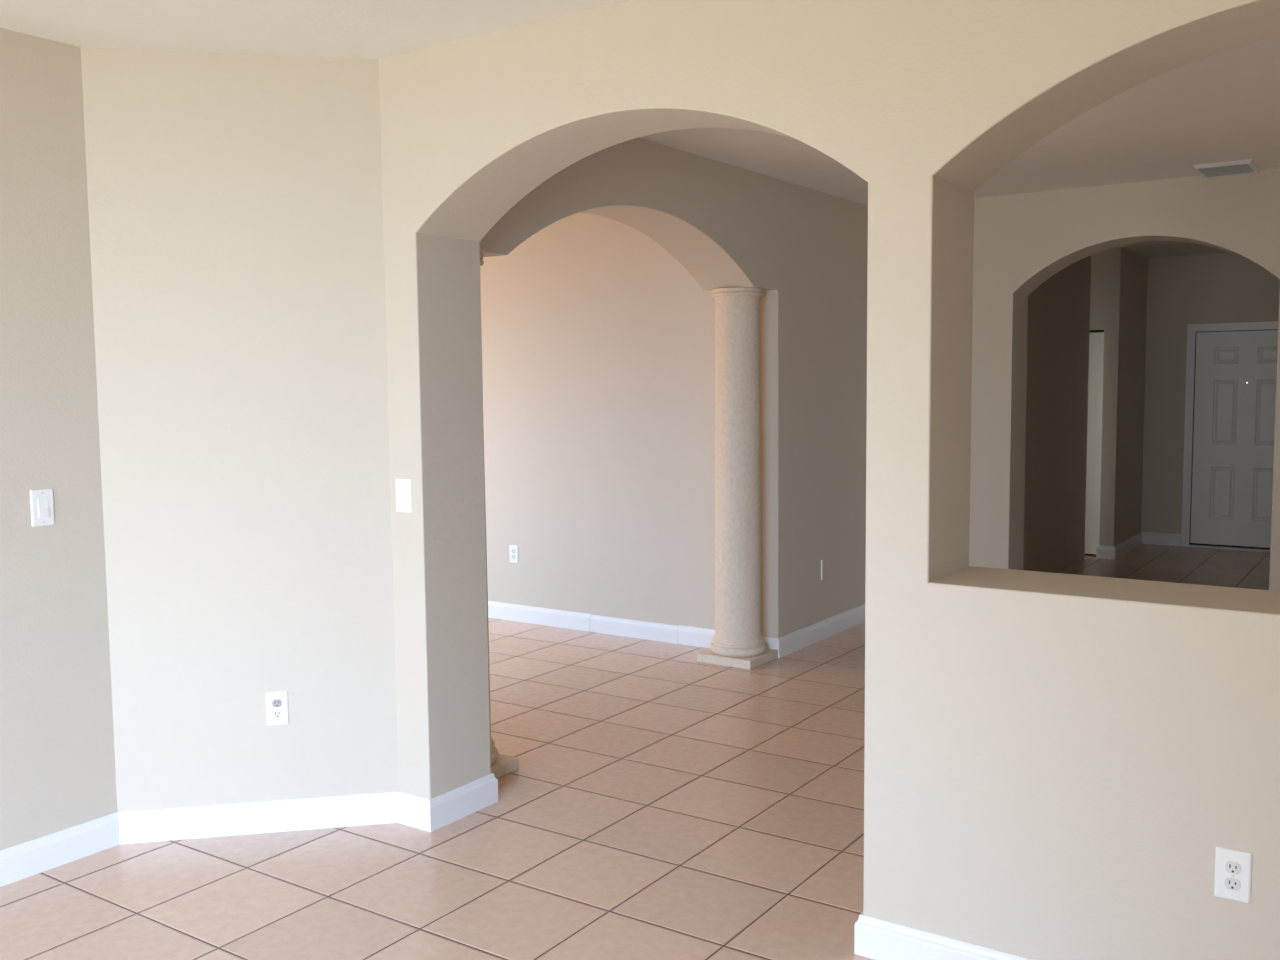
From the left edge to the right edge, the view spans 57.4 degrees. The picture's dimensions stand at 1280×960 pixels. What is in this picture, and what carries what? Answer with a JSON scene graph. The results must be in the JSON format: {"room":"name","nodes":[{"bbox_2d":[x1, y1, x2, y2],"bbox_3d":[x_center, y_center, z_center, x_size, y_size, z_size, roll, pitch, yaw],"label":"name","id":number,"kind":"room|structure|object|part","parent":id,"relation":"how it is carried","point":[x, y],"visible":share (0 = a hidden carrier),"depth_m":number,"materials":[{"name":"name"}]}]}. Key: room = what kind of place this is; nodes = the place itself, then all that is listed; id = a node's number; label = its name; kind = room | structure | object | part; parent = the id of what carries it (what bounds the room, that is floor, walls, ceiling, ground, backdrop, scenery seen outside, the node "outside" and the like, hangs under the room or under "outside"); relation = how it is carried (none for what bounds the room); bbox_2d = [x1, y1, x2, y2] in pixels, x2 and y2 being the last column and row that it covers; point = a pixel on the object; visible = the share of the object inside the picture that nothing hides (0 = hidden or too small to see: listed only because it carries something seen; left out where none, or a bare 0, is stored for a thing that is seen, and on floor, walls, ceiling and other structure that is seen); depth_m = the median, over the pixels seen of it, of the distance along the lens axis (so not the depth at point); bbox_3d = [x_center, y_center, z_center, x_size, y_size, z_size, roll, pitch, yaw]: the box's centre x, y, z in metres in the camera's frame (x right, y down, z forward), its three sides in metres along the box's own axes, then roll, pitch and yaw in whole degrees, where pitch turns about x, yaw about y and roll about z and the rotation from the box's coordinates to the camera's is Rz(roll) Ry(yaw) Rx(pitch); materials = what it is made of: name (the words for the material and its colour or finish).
{"room":"empty living room","nodes":[
{"label":"empty living room","id":0,"kind":"room"},
{"bbox_2d":[0,28,116,849],"bbox_3d":[-3.104,0.067,2.379,0.201,2.904,4.331,3,6,34],"label":"wall","id":1,"kind":"structure","parent":0,"point":[58,772],"depth_m":3.87,"materials":[{"name":"beige paint"}]},
{"bbox_2d":[30,488,54,526],"bbox_3d":[-1.971,0.091,3.858,0.014,0.122,0.076,3,6,34],"label":"light switch","id":2,"kind":"object","parent":1,"relation":"attached to","point":[41,500],"visible":1,"depth_m":3.85,"materials":[{"name":"white plastic"}]},
{"bbox_3d":[-1.971,0.091,3.858,0.002,0.069,0.035,3,6,34],"label":"switch frame","id":3,"kind":"part","parent":2,"relation":"part of","materials":[{"name":"white plastic"}]},
{"bbox_2d":[0,812,119,886],"bbox_3d":[-2.124,1.266,3.709,0.017,0.113,1.014,3,6,34],"label":"baseboard","id":4,"kind":"structure","parent":1,"relation":"attached to","point":[18,862],"depth_m":3.94,"materials":[{"name":"white paint"}]},
{"bbox_2d":[81,47,398,811],"bbox_3d":[-1.407,-0.100,4.180,0.808,2.904,0.770,3,6,34],"label":"wall","id":5,"kind":"structure","parent":0,"point":[235,203],"depth_m":4.10,"materials":[{"name":"beige paint"}]},
{"bbox_2d":[118,791,398,843],"bbox_3d":[-1.366,1.217,4.214,0.974,0.113,0.017,-1,5,-11],"label":"baseboard","id":6,"kind":"structure","parent":5,"relation":"attached to","point":[231,819],"depth_m":4.21,"materials":[{"name":"white paint"}]},
{"bbox_2d":[266,691,288,724],"bbox_3d":[-1.304,0.821,4.199,0.076,0.122,0.009,-1,5,-11],"label":"wall outlet","id":7,"kind":"object","parent":5,"relation":"attached to","point":[277,711],"visible":1,"depth_m":4.20,"materials":[{"name":"white plastic"}]},
{"bbox_2d":[272,710,281,717],"bbox_3d":[-1.303,0.840,4.198,0.034,0.028,0.002,-1,5,-11],"label":"receptacle","id":8,"kind":"object","parent":7,"relation":"attached to","point":[275,713],"depth_m":4.20,"materials":[{"name":"white plastic"}]},
{"bbox_2d":[272,699,281,706],"bbox_3d":[-1.304,0.801,4.194,0.034,0.028,0.002,-1,5,-11],"label":"receptacle","id":9,"kind":"object","parent":7,"relation":"attached to","point":[275,702],"depth_m":4.19,"materials":[{"name":"grey plastic"}]},
{"bbox_2d":[480,213,714,628],"bbox_3d":[-1.053,-0.427,8.062,4.079,2.904,0.161,3,6,34],"label":"wall","id":10,"kind":"structure","parent":0,"point":[598,343],"depth_m":7.42,"materials":[{"name":"beige paint"}]},
{"bbox_2d":[509,545,518,562],"bbox_3d":[-0.854,0.501,7.907,0.076,0.122,0.009,3,6,34],"label":"wall outlet","id":11,"kind":"object","parent":10,"relation":"attached to","point":[514,557],"visible":1,"depth_m":7.90,"materials":[{"name":"white plastic"}]},
{"bbox_2d":[488,601,714,647],"bbox_3d":[-1.074,0.890,8.086,3.878,0.115,0.017,3,6,34],"label":"baseboard","id":12,"kind":"structure","parent":10,"relation":"attached to","point":[498,610],"depth_m":7.51,"materials":[{"name":"white paint"}]},
{"bbox_2d":[0,544,1269,959],"bbox_3d":[0.737,1.193,6.136,9.568,0.201,14.914,3,6,34],"label":"floor","id":13,"kind":"structure","parent":0,"point":[660,803],"depth_m":4.03,"materials":[{"name":"tile"}]},
{"bbox_2d":[480,253,518,778],"bbox_3d":[-0.758,0.157,4.751,0.351,2.123,0.347,3,6,34],"label":"stone column","id":14,"kind":"structure","parent":13,"relation":"on","point":[501,764],"depth_m":4.80,"materials":[{"name":"beige stone"}]},
{"bbox_2d":[697,288,777,669],"bbox_3d":[0.559,-0.016,6.678,0.351,2.123,0.347,3,6,34],"label":"stone column","id":15,"kind":"structure","parent":13,"relation":"on","point":[738,641],"depth_m":6.58,"materials":[{"name":"beige stone"}]},
{"bbox_2d":[0,0,1279,257],"bbox_3d":[0.708,-1.740,5.891,9.568,0.201,14.914,3,6,34],"label":"ceiling","id":16,"kind":"structure","parent":0,"point":[1224,106],"depth_m":4.49,"materials":[{"name":"paint"}]},
{"bbox_2d":[1193,159,1260,177],"bbox_3d":[3.194,-1.691,6.357,0.285,0.026,0.362,3,6,34],"label":"ceiling vent","id":17,"kind":"object","parent":16,"relation":"in","point":[1248,166],"visible":1,"depth_m":6.29,"materials":[{"name":"metal"}]},
{"bbox_2d":[480,138,867,637],"bbox_3d":[0.243,-0.284,6.195,0.332,2.904,4.465,3,6,34],"label":"wall","id":18,"kind":"structure","parent":0,"point":[728,226],"depth_m":6.81,"materials":[{"name":"beige paint"}]},
{"bbox_2d":[762,604,864,657],"bbox_3d":[1.059,0.922,7.464,0.349,0.113,1.396,3,6,34],"label":"baseboard","id":19,"kind":"structure","parent":18,"relation":"attached to","point":[787,644],"depth_m":7.20,"materials":[{"name":"white paint"}]},
{"bbox_2d":[821,560,822,579],"bbox_3d":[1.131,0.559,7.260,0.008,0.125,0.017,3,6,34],"label":"wall plate","id":20,"kind":"object","parent":18,"relation":"attached to","point":[821,560],"visible":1,"depth_m":7.25,"materials":[{"name":"white plastic"}]},
{"bbox_2d":[379,0,1279,959],"bbox_3d":[-0.544,-0.106,4.161,9.326,2.904,0.332,3,6,34],"label":"wall","id":21,"kind":"structure","parent":0,"point":[1057,766],"depth_m":3.10,"materials":[{"name":"beige paint"}]},
{"bbox_2d":[395,478,411,512],"bbox_3d":[-0.848,0.056,4.174,0.076,0.122,0.014,3,6,34],"label":"light switch","id":22,"kind":"object","parent":21,"relation":"attached to","point":[403,486],"visible":1,"depth_m":4.17,"materials":[{"name":"white plastic"}]},
{"bbox_2d":[397,773,497,831],"bbox_3d":[-0.857,1.189,4.492,0.498,0.113,0.367,3,6,34],"label":"baseboard","id":23,"kind":"structure","parent":21,"relation":"attached to","point":[429,815],"depth_m":4.29,"materials":[{"name":"white paint"}]},
{"bbox_2d":[854,912,1033,959],"bbox_3d":[1.964,1.321,2.575,3.047,0.113,0.367,3,6,34],"label":"baseboard","id":24,"kind":"structure","parent":21,"relation":"attached to","point":[875,938],"depth_m":3.19,"materials":[{"name":"white paint"}]},
{"bbox_2d":[1214,846,1251,903],"bbox_3d":[1.385,0.924,2.729,0.076,0.122,0.009,3,6,34],"label":"wall outlet","id":25,"kind":"object","parent":21,"relation":"attached to","point":[1233,868],"visible":1,"depth_m":2.73,"materials":[{"name":"white plastic"}]},
{"bbox_2d":[1224,877,1240,890],"bbox_3d":[1.384,0.943,2.728,0.034,0.028,0.002,3,6,34],"label":"receptacle","id":26,"kind":"object","parent":25,"relation":"attached to","point":[1230,883],"depth_m":2.73,"materials":[{"name":"white plastic"}]},
{"bbox_2d":[1225,861,1240,874],"bbox_3d":[1.383,0.904,2.725,0.034,0.028,0.002,3,6,34],"label":"receptacle","id":27,"kind":"object","parent":25,"relation":"attached to","point":[1231,867],"depth_m":2.72,"materials":[{"name":"white plastic"}]},
{"bbox_2d":[1023,255,1090,572],"bbox_3d":[3.053,-0.551,9.067,0.080,2.904,3.090,3,6,34],"label":"wall","id":28,"kind":"structure","parent":0,"point":[1058,329],"depth_m":9.51,"materials":[{"name":"beige paint"}]},
{"bbox_2d":[1090,247,1123,545],"bbox_3d":[3.747,-0.692,10.671,1.184,2.904,0.121,3,6,34],"label":"wall","id":29,"kind":"structure","parent":0,"point":[1107,266],"depth_m":10.32,"materials":[{"name":"beige paint"}]},
{"bbox_2d":[1085,330,1103,553],"bbox_3d":[3.778,-0.348,10.691,0.870,2.010,0.040,3,6,34],"label":"door","id":30,"kind":"structure","parent":29,"relation":"in","point":[1096,340],"depth_m":10.47,"materials":[{"name":"white paint"}]},
{"bbox_2d":[969,168,1279,590],"bbox_3d":[3.589,-0.356,6.666,5.327,2.904,0.328,3,6,34],"label":"wall","id":31,"kind":"structure","parent":0,"point":[1021,241],"depth_m":7.21,"materials":[{"name":"beige paint"}]},
{"bbox_2d":[1117,248,1147,543],"bbox_3d":[4.524,-0.715,10.866,0.121,2.904,1.077,3,6,34],"label":"wall","id":32,"kind":"structure","parent":0,"point":[1135,271],"depth_m":10.79,"materials":[{"name":"beige paint"}]},
{"bbox_2d":[1096,532,1180,558],"bbox_3d":[4.622,0.608,10.811,0.358,0.113,1.231,4,6,42],"label":"baseboard","id":33,"kind":"structure","parent":32,"relation":"attached to","point":[1106,552],"depth_m":11.13,"materials":[{"name":"white paint"}]},
{"bbox_2d":[1141,253,1279,533],"bbox_3d":[5.798,-0.714,10.698,2.452,2.904,0.161,3,6,34],"label":"wall","id":34,"kind":"structure","parent":0,"point":[1182,291],"depth_m":11.07,"materials":[{"name":"beige paint"}]},
{"bbox_2d":[1181,321,1277,551],"bbox_3d":[5.590,-0.397,10.786,1.029,2.100,0.111,3,6,34],"label":"door","id":35,"kind":"structure","parent":34,"relation":"in","point":[1230,395],"depth_m":10.86,"materials":[{"name":"white paint"}]}
]}

